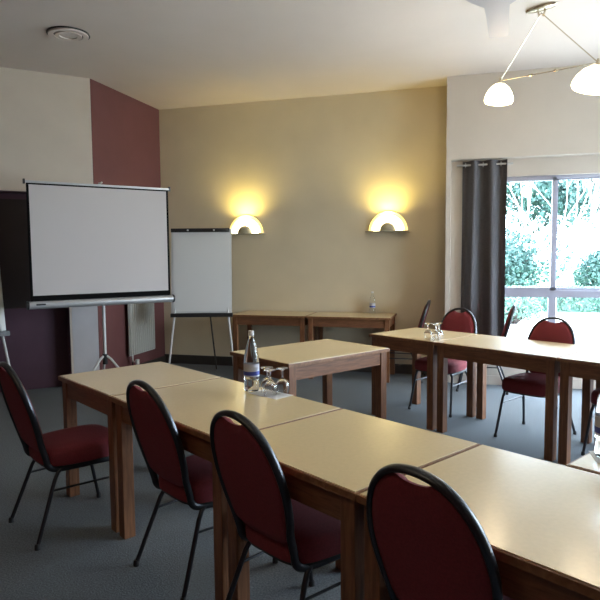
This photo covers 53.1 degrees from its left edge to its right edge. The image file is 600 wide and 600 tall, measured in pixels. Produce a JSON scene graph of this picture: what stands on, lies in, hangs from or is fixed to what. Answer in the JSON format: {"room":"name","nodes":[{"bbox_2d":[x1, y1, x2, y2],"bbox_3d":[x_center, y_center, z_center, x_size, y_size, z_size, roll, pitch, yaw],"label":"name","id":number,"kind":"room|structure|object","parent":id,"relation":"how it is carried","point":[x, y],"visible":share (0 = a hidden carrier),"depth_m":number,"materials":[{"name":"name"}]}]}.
{"room":"conference room","nodes":[
{"label":"conference room","id":0,"kind":"room"},
{"bbox_2d":[0,193,68,392],"bbox_3d":[-3.558,-0.061,6.378,2.000,2.165,0.130,-3,5,-29],"label":"wall","id":1,"kind":"structure","parent":0,"point":[37,342],"depth_m":6.69,"materials":[{"name":"paint"}]},
{"bbox_2d":[0,199,30,308],"bbox_3d":[-3.114,-0.497,6.500,0.975,1.180,0.037,-3,5,-29],"label":"wall panel","id":2,"kind":"object","parent":1,"relation":"attached to","point":[14,251],"visible":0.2,"depth_m":6.49,"materials":[{"name":"black"}]},
{"bbox_2d":[0,67,98,373],"bbox_3d":[-3.712,-0.670,6.134,3.050,3.421,0.350,-3,5,-29],"label":"wall","id":3,"kind":"structure","parent":0,"point":[46,132],"depth_m":6.40,"materials":[{"name":"beige paint"}]},
{"bbox_2d":[0,190,71,373],"bbox_3d":[-3.476,-0.051,6.232,2.002,2.166,0.206,-3,5,-29],"label":"trim","id":4,"kind":"structure","parent":3,"relation":"attached to","point":[1,191],"depth_m":6.70,"materials":[{"name":"paint"}]},
{"bbox_2d":[71,306,99,373],"bbox_3d":[-2.405,0.426,6.736,0.277,1.120,0.004,-3,5,-29],"label":"trim","id":5,"kind":"structure","parent":3,"relation":"attached to","point":[84,319],"depth_m":6.73,"materials":[{"name":"white paint"}]},
{"bbox_2d":[90,79,164,369],"bbox_3d":[-2.155,-0.786,7.468,0.150,3.421,1.503,1,5,16],"label":"wall","id":6,"kind":"structure","parent":0,"point":[125,129],"depth_m":7.23,"materials":[{"name":"red paint"}]},
{"bbox_2d":[127,303,154,364],"bbox_3d":[-1.978,0.164,7.563,0.154,1.490,0.600,1,5,16],"label":"radiator","id":7,"kind":"object","parent":6,"relation":"attached to","point":[141,317],"visible":0.62,"depth_m":7.52,"materials":[{"name":"white metal"}]},
{"bbox_2d":[138,356,165,364],"bbox_3d":[-2.063,0.871,7.568,0.015,0.100,1.475,1,5,16],"label":"baseboard","id":8,"kind":"structure","parent":6,"relation":"attached to","point":[163,358],"depth_m":8.07,"materials":[{"name":"black"}]},
{"bbox_2d":[0,363,594,599],"bbox_3d":[-0.334,1.320,2.846,10.900,0.100,9.713,1,5,16],"label":"floor","id":9,"kind":"structure","parent":0,"point":[80,556],"depth_m":3.40,"materials":[{"name":"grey carpet"}]},
{"bbox_2d":[0,274,10,365],"bbox_3d":[-3.139,0.188,5.466,0.662,1.787,0.825,3,6,41],"label":"flip chart","id":10,"kind":"object","parent":9,"relation":"on","point":[3,332],"visible":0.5,"depth_m":5.58,"materials":[{"name":"grey metal"}]},
{"bbox_2d":[0,330,9,335],"bbox_3d":[-2.963,0.330,5.332,0.075,0.043,0.728,3,6,41],"label":"tray","id":11,"kind":"object","parent":10,"relation":"on","point":[2,332],"depth_m":5.55,"materials":[{"name":"grey metal"}]},
{"bbox_2d":[0,361,109,550],"bbox_3d":[-1.309,0.771,3.304,0.600,0.941,0.462,-4,6,-42],"label":"banquet chair","id":12,"kind":"object","parent":9,"relation":"on","point":[57,451],"visible":0.91,"depth_m":3.17,"materials":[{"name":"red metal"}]},
{"bbox_2d":[22,178,174,370],"bbox_3d":[-1.950,-0.051,5.942,1.391,2.175,0.678,-2,5,-24],"label":"projection screen","id":13,"kind":"object","parent":9,"relation":"on","point":[98,244],"visible":0.91,"depth_m":5.72,"materials":[{"name":"white fabric"}]},
{"bbox_2d":[58,362,221,532],"bbox_3d":[-0.971,0.836,3.666,0.706,0.750,0.740,-4,6,-42],"label":"table","id":14,"kind":"object","parent":9,"relation":"on","point":[95,390],"visible":0.54,"depth_m":3.54,"materials":[{"name":"yellow laminate"}]},
{"bbox_2d":[168,228,232,369],"bbox_3d":[-1.175,0.028,7.331,0.825,1.787,0.662,-1,4,-1],"label":"flip chart","id":15,"kind":"object","parent":9,"relation":"on","point":[201,258],"visible":0.93,"depth_m":7.15,"materials":[{"name":"white plastic"}]},
{"bbox_2d":[170,313,232,316],"bbox_3d":[-1.164,0.178,7.116,0.728,0.043,0.075,-1,4,-1],"label":"tray","id":16,"kind":"object","parent":15,"relation":"on","point":[172,314],"depth_m":7.08,"materials":[{"name":"metal"}]},
{"bbox_2d":[126,380,277,599],"bbox_3d":[-0.480,0.801,2.824,0.600,0.941,0.462,-4,6,-42],"label":"banquet chair","id":17,"kind":"object","parent":9,"relation":"on","point":[188,480],"visible":0.83,"depth_m":2.65,"materials":[{"name":"red fabric"}]},
{"bbox_2d":[111,378,342,599],"bbox_3d":[-0.388,0.881,3.016,0.706,0.750,0.996,-4,6,-42],"label":"table","id":18,"kind":"object","parent":9,"relation":"on","point":[192,407],"visible":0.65,"depth_m":2.89,"materials":[{"name":"yellow laminate"}]},
{"bbox_2d":[244,330,259,391],"bbox_3d":[-0.260,0.326,3.210,0.085,0.325,0.085,3,5,35],"label":"water bottle","id":19,"kind":"object","parent":18,"relation":"on","point":[251,358],"visible":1,"depth_m":3.18,"materials":[{"name":"white"}]},
{"bbox_2d":[249,390,291,399],"bbox_3d":[-0.155,0.492,3.141,0.215,0.001,0.125,4,6,43],"label":"paper napkin","id":20,"kind":"object","parent":18,"relation":"on","point":[259,393],"visible":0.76,"depth_m":3.11,"materials":[{"name":"white paper"}]},
{"bbox_2d":[261,366,272,392],"bbox_3d":[-0.174,0.422,3.182,0.071,0.134,0.071,1,5,16],"label":"glass","id":21,"kind":"object","parent":20,"relation":"on","point":[266,378],"visible":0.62,"depth_m":3.17,"materials":[{"name":"white"}]},
{"bbox_2d":[263,369,276,396],"bbox_3d":[-0.155,0.427,3.110,0.071,0.134,0.071,1,5,16],"label":"glass","id":22,"kind":"object","parent":20,"relation":"on","point":[270,387],"visible":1,"depth_m":3.09,"materials":[{"name":"white"}]},
{"bbox_2d":[276,367,288,393],"bbox_3d":[-0.093,0.423,3.154,0.071,0.134,0.071,1,5,16],"label":"glass","id":23,"kind":"object","parent":20,"relation":"on","point":[282,384],"visible":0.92,"depth_m":3.13,"materials":[{"name":"white"}]},
{"bbox_2d":[233,310,315,350],"bbox_3d":[-0.311,0.535,7.510,0.944,0.750,0.577,1,5,16],"label":"table","id":24,"kind":"object","parent":9,"relation":"on","point":[249,318],"visible":0.52,"depth_m":7.29,"materials":[{"name":"yellow laminate"}]},
{"bbox_2d":[210,410,340,599],"bbox_3d":[-0.020,0.837,2.301,0.600,0.941,0.462,-4,6,-42],"label":"banquet chair","id":25,"kind":"object","parent":9,"relation":"on","point":[298,535],"visible":0.88,"depth_m":2.14,"materials":[{"name":"red fabric"}]},
{"bbox_2d":[230,339,389,419],"bbox_3d":[0.084,0.754,4.617,1.004,0.750,0.711,-4,6,-40],"label":"table","id":26,"kind":"object","parent":9,"relation":"on","point":[324,357],"visible":0.61,"depth_m":4.49,"materials":[{"name":"yellow laminate"}]},
{"bbox_2d":[306,312,396,382],"bbox_3d":[0.631,0.548,7.240,0.994,0.750,0.577,1,5,16],"label":"table","id":27,"kind":"object","parent":9,"relation":"on","point":[320,320],"visible":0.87,"depth_m":7.02,"materials":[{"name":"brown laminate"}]},
{"bbox_2d":[369,291,374,312],"bbox_3d":[0.886,0.028,7.343,0.073,0.266,0.073,-4,6,-41],"label":"water bottle","id":28,"kind":"object","parent":27,"relation":"on","point":[372,299],"visible":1,"depth_m":7.32,"materials":[{"name":"white"}]},
{"bbox_2d":[227,409,479,599],"bbox_3d":[0.191,0.925,2.371,0.706,0.750,0.728,-4,6,-42],"label":"table","id":29,"kind":"object","parent":9,"relation":"on","point":[326,460],"visible":0.65,"depth_m":2.19,"materials":[{"name":"yellow laminate"}]},
{"bbox_2d":[390,300,430,383],"bbox_3d":[1.229,0.461,7.061,0.600,0.941,0.462,1,5,16],"label":"banquet chair","id":30,"kind":"object","parent":9,"relation":"on","point":[426,308],"visible":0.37,"depth_m":6.86,"materials":[{"name":"black metal"}]},
{"bbox_2d":[369,327,479,429],"bbox_3d":[1.125,0.680,5.462,0.684,0.750,0.717,-4,6,-41],"label":"table","id":31,"kind":"object","parent":9,"relation":"on","point":[410,340],"visible":0.83,"depth_m":5.33,"materials":[{"name":"yellow laminate"}]},
{"bbox_2d":[424,323,431,338],"bbox_3d":[1.091,0.265,5.111,0.071,0.134,0.071,1,5,16],"label":"glass","id":32,"kind":"object","parent":31,"relation":"on","point":[427,334],"visible":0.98,"depth_m":5.09,"materials":[{"name":"white"}]},
{"bbox_2d":[432,324,440,340],"bbox_3d":[1.143,0.270,5.037,0.071,0.134,0.071,1,5,16],"label":"glass","id":33,"kind":"object","parent":31,"relation":"on","point":[436,336],"visible":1,"depth_m":5.01,"materials":[{"name":"white"}]},
{"bbox_2d":[436,323,442,338],"bbox_3d":[1.187,0.263,5.123,0.071,0.134,0.071,1,5,16],"label":"glass","id":34,"kind":"object","parent":31,"relation":"on","point":[439,330],"visible":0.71,"depth_m":5.10,"materials":[{"name":"white"}]},
{"bbox_2d":[366,463,513,599],"bbox_3d":[0.501,0.875,1.745,0.600,0.941,0.462,-4,6,-42],"label":"banquet chair","id":35,"kind":"object","parent":9,"relation":"on","point":[427,542],"visible":0.93,"depth_m":1.55,"materials":[{"name":"red fabric"}]},
{"bbox_2d":[408,308,476,417],"bbox_3d":[1.391,0.562,5.736,0.462,0.941,0.600,4,6,43],"label":"banquet chair","id":36,"kind":"object","parent":9,"relation":"on","point":[465,322],"visible":0.54,"depth_m":5.75,"materials":[{"name":"red fabric"}]},
{"bbox_2d":[356,445,599,599],"bbox_3d":[0.775,0.971,1.720,0.706,0.750,1.012,-4,6,-42],"label":"table","id":37,"kind":"object","parent":9,"relation":"on","point":[540,519],"visible":0.73,"depth_m":1.69,"materials":[{"name":"yellow laminate"}]},
{"bbox_2d":[456,303,516,394],"bbox_3d":[2.019,0.498,6.498,0.600,0.941,0.462,1,5,19],"label":"banquet chair","id":38,"kind":"object","parent":9,"relation":"on","point":[506,328],"visible":0.38,"depth_m":6.28,"materials":[{"name":"black metal"}]},
{"bbox_2d":[434,334,597,460],"bbox_3d":[1.701,0.726,4.803,0.684,0.750,1.023,-4,6,-41],"label":"table","id":39,"kind":"object","parent":9,"relation":"on","point":[524,354],"visible":0.92,"depth_m":4.63,"materials":[{"name":"yellow laminate"}]},
{"bbox_2d":[493,317,576,436],"bbox_3d":[1.924,0.626,4.844,0.600,0.941,0.462,-5,6,-45],"label":"banquet chair","id":40,"kind":"object","parent":9,"relation":"on","point":[529,383],"visible":0.57,"depth_m":4.86,"materials":[{"name":"red fabric"}]},
{"bbox_2d":[557,347,599,464],"bbox_3d":[2.378,0.780,4.029,0.684,0.750,1.024,-4,6,-41],"label":"table","id":41,"kind":"object","parent":9,"relation":"on","point":[585,364],"visible":0.83,"depth_m":4.16,"materials":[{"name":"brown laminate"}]},
{"bbox_2d":[566,450,599,474],"bbox_3d":[1.520,0.930,2.172,0.994,0.750,0.694,-4,6,-42],"label":"table","id":42,"kind":"object","parent":9,"relation":"on","point":[587,463],"visible":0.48,"depth_m":2.07,"materials":[{"name":"yellow laminate"}]},
{"bbox_2d":[589,451,599,462],"bbox_3d":[1.103,0.560,2.128,0.120,0.001,0.130,1,5,13],"label":"paper napkin","id":43,"kind":"object","parent":42,"relation":"on","point":[592,453],"visible":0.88,"depth_m":2.14,"materials":[{"name":"white paper"}]},
{"bbox_2d":[594,392,599,457],"bbox_3d":[1.091,0.397,2.124,0.086,0.325,0.086,-1,4,-9],"label":"water bottle","id":44,"kind":"object","parent":43,"relation":"on","point":[597,413],"visible":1,"depth_m":2.12,"materials":[{"name":"white"}]},
{"bbox_2d":[581,388,599,455],"bbox_3d":[2.417,0.658,4.370,0.600,0.941,0.462,-4,6,-42],"label":"banquet chair","id":45,"kind":"object","parent":9,"relation":"on","point":[594,395],"visible":0.84,"depth_m":4.37,"materials":[{"name":"black metal"}]},
{"bbox_2d":[0,0,599,109],"bbox_3d":[-0.325,-2.212,2.710,10.900,0.120,9.993,1,5,16],"label":"ceiling","id":46,"kind":"structure","parent":0,"point":[159,54],"depth_m":5.56,"materials":[{"name":"paint"}]},
{"bbox_2d":[46,26,89,42],"bbox_3d":[-2.027,-2.319,5.255,0.361,0.025,0.361,1,5,16],"label":"ceiling vent","id":47,"kind":"object","parent":46,"relation":"in","point":[68,34],"visible":1,"depth_m":5.22,"materials":[{"name":"white plastic"}]},
{"bbox_2d":[466,0,515,37],"bbox_3d":[1.050,-1.879,3.196,1.473,0.641,1.276,1,5,20],"label":"ceiling fan","id":48,"kind":"object","parent":46,"relation":"hanging from","point":[496,11],"visible":1,"depth_m":3.46,"materials":[{"name":"grey"}]},
{"bbox_2d":[484,2,599,105],"bbox_3d":[1.876,-1.856,4.457,0.427,0.891,1.246,-2,5,-17],"label":"pendant lamp","id":49,"kind":"object","parent":46,"relation":"hanging from","point":[587,81],"visible":1,"depth_m":4.59,"materials":[{"name":"silver metal"}]},
{"bbox_2d":[159,86,446,363],"bbox_3d":[-0.116,-0.824,7.740,3.918,3.421,0.150,1,5,16],"label":"wall","id":50,"kind":"structure","parent":0,"point":[315,172],"depth_m":7.55,"materials":[{"name":"beige paint"}]},
{"bbox_2d":[230,215,265,234],"bbox_3d":[-0.716,-0.978,7.748,0.524,0.257,0.139,1,5,16],"label":"wall lamp","id":51,"kind":"object","parent":50,"relation":"attached to","point":[243,224],"visible":0.95,"depth_m":7.75,"materials":[{"name":"white glass"}]},
{"bbox_2d":[165,354,426,374],"bbox_3d":[-0.053,0.830,7.765,3.768,0.120,0.018,1,5,16],"label":"baseboard","id":52,"kind":"structure","parent":50,"relation":"attached to","point":[175,358],"depth_m":8.07,"materials":[{"name":"black"}]},
{"bbox_2d":[365,211,409,231],"bbox_3d":[1.055,-0.953,7.240,0.524,0.257,0.139,1,5,16],"label":"wall lamp","id":53,"kind":"object","parent":50,"relation":"attached to","point":[385,221],"visible":1,"depth_m":7.24,"materials":[{"name":"white glass"}]},
{"bbox_2d":[445,64,599,381],"bbox_3d":[3.923,-0.751,6.359,4.610,3.421,0.475,1,5,16],"label":"wall","id":54,"kind":"structure","parent":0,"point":[545,117],"depth_m":6.51,"materials":[{"name":"paint"}]},
{"bbox_2d":[461,159,506,335],"bbox_3d":[2.062,-0.315,6.768,0.492,2.480,0.106,1,5,16],"label":"curtain","id":55,"kind":"object","parent":54,"relation":"attached to","point":[484,188],"visible":0.77,"depth_m":6.74,"materials":[{"name":"grey fabric"}]},
{"bbox_2d":[457,162,512,166],"bbox_3d":[2.053,-1.507,6.676,0.600,0.022,0.022,1,5,16],"label":"curtain rod","id":56,"kind":"object","parent":54,"relation":"attached to","point":[507,162],"visible":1,"depth_m":6.67,"materials":[{"name":"grey metal"}]},
{"bbox_2d":[449,374,595,389],"bbox_3d":[3.821,0.922,6.266,4.410,0.100,0.015,1,5,16],"label":"baseboard","id":57,"kind":"structure","parent":54,"relation":"attached to","point":[492,380],"depth_m":6.73,"materials":[{"name":"paint"}]},
{"bbox_2d":[505,173,599,322],"bbox_3d":[2.899,-0.325,6.672,2.040,2.100,0.090,1,5,16],"label":"window","id":58,"kind":"structure","parent":54,"relation":"attached to","point":[551,292],"depth_m":6.65,"materials":[{"name":"grey"}]},
{"label":"outside","id":59,"kind":"structure","parent":0,"visible":0},
{"bbox_2d":[504,314,599,346],"bbox_3d":[19.432,-0.978,31.175,65.000,0.060,55.537,1,5,16],"label":"ground","id":60,"kind":"structure","parent":59,"point":[586,328],"depth_m":12.21,"materials":[{"name":"white"}]},
{"bbox_2d":[504,297,546,323],"bbox_3d":[4.622,0.215,12.968,1.411,0.632,1.101,1,5,16],"label":"shrub","id":61,"kind":"object","parent":60,"relation":"on","point":[525,309],"visible":0.56,"depth_m":12.77,"materials":[{"name":"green plant"}]},
{"bbox_2d":[506,179,599,322],"bbox_3d":[4.407,-1.608,9.935,3.334,4.697,4.504,-3,5,-33],"label":"tree","id":62,"kind":"object","parent":60,"relation":"on","point":[593,211],"visible":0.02,"depth_m":10.02,"materials":[{"name":"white plant"}]},
{"bbox_2d":[514,267,599,314],"bbox_3d":[20.596,-1.343,35.214,55.000,0.030,47.100,1,5,16],"label":"lawn","id":63,"kind":"structure","parent":60,"relation":"on","point":[567,279],"depth_m":30.60,"materials":[{"name":"white"}]},
{"bbox_2d":[505,228,575,286],"bbox_3d":[6.418,-1.210,19.477,4.755,2.402,3.362,-2,5,-21],"label":"shrub","id":64,"kind":"object","parent":63,"relation":"on","point":[519,259],"visible":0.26,"depth_m":18.69,"materials":[{"name":"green plant"}]},
{"bbox_2d":[505,284,599,312],"bbox_3d":[7.556,-0.026,15.223,13.120,0.734,0.914,1,5,16],"label":"hedge","id":65,"kind":"object","parent":63,"relation":"on","point":[563,304],"visible":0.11,"depth_m":15.09,"materials":[{"name":"green plant"}]},
{"bbox_2d":[506,179,599,250],"bbox_3d":[7.431,-3.352,22.507,8.538,6.216,7.228,-3,5,-25],"label":"tree","id":66,"kind":"object","parent":63,"relation":"on","point":[544,209],"visible":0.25,"depth_m":21.62,"materials":[{"name":"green plant"}]},
{"bbox_2d":[565,179,599,229],"bbox_3d":[8.568,-2.636,15.612,4.672,5.813,5.642,0,4,4],"label":"tree","id":67,"kind":"object","parent":63,"relation":"on","point":[567,183],"visible":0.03,"depth_m":15.74,"materials":[{"name":"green plant"}]},
{"bbox_2d":[572,249,599,286],"bbox_3d":[10.733,-0.964,19.602,3.544,1.852,2.714,1,5,16],"label":"shrub","id":68,"kind":"object","parent":63,"relation":"on","point":[589,270],"visible":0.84,"depth_m":19.49,"materials":[{"name":"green plant"}]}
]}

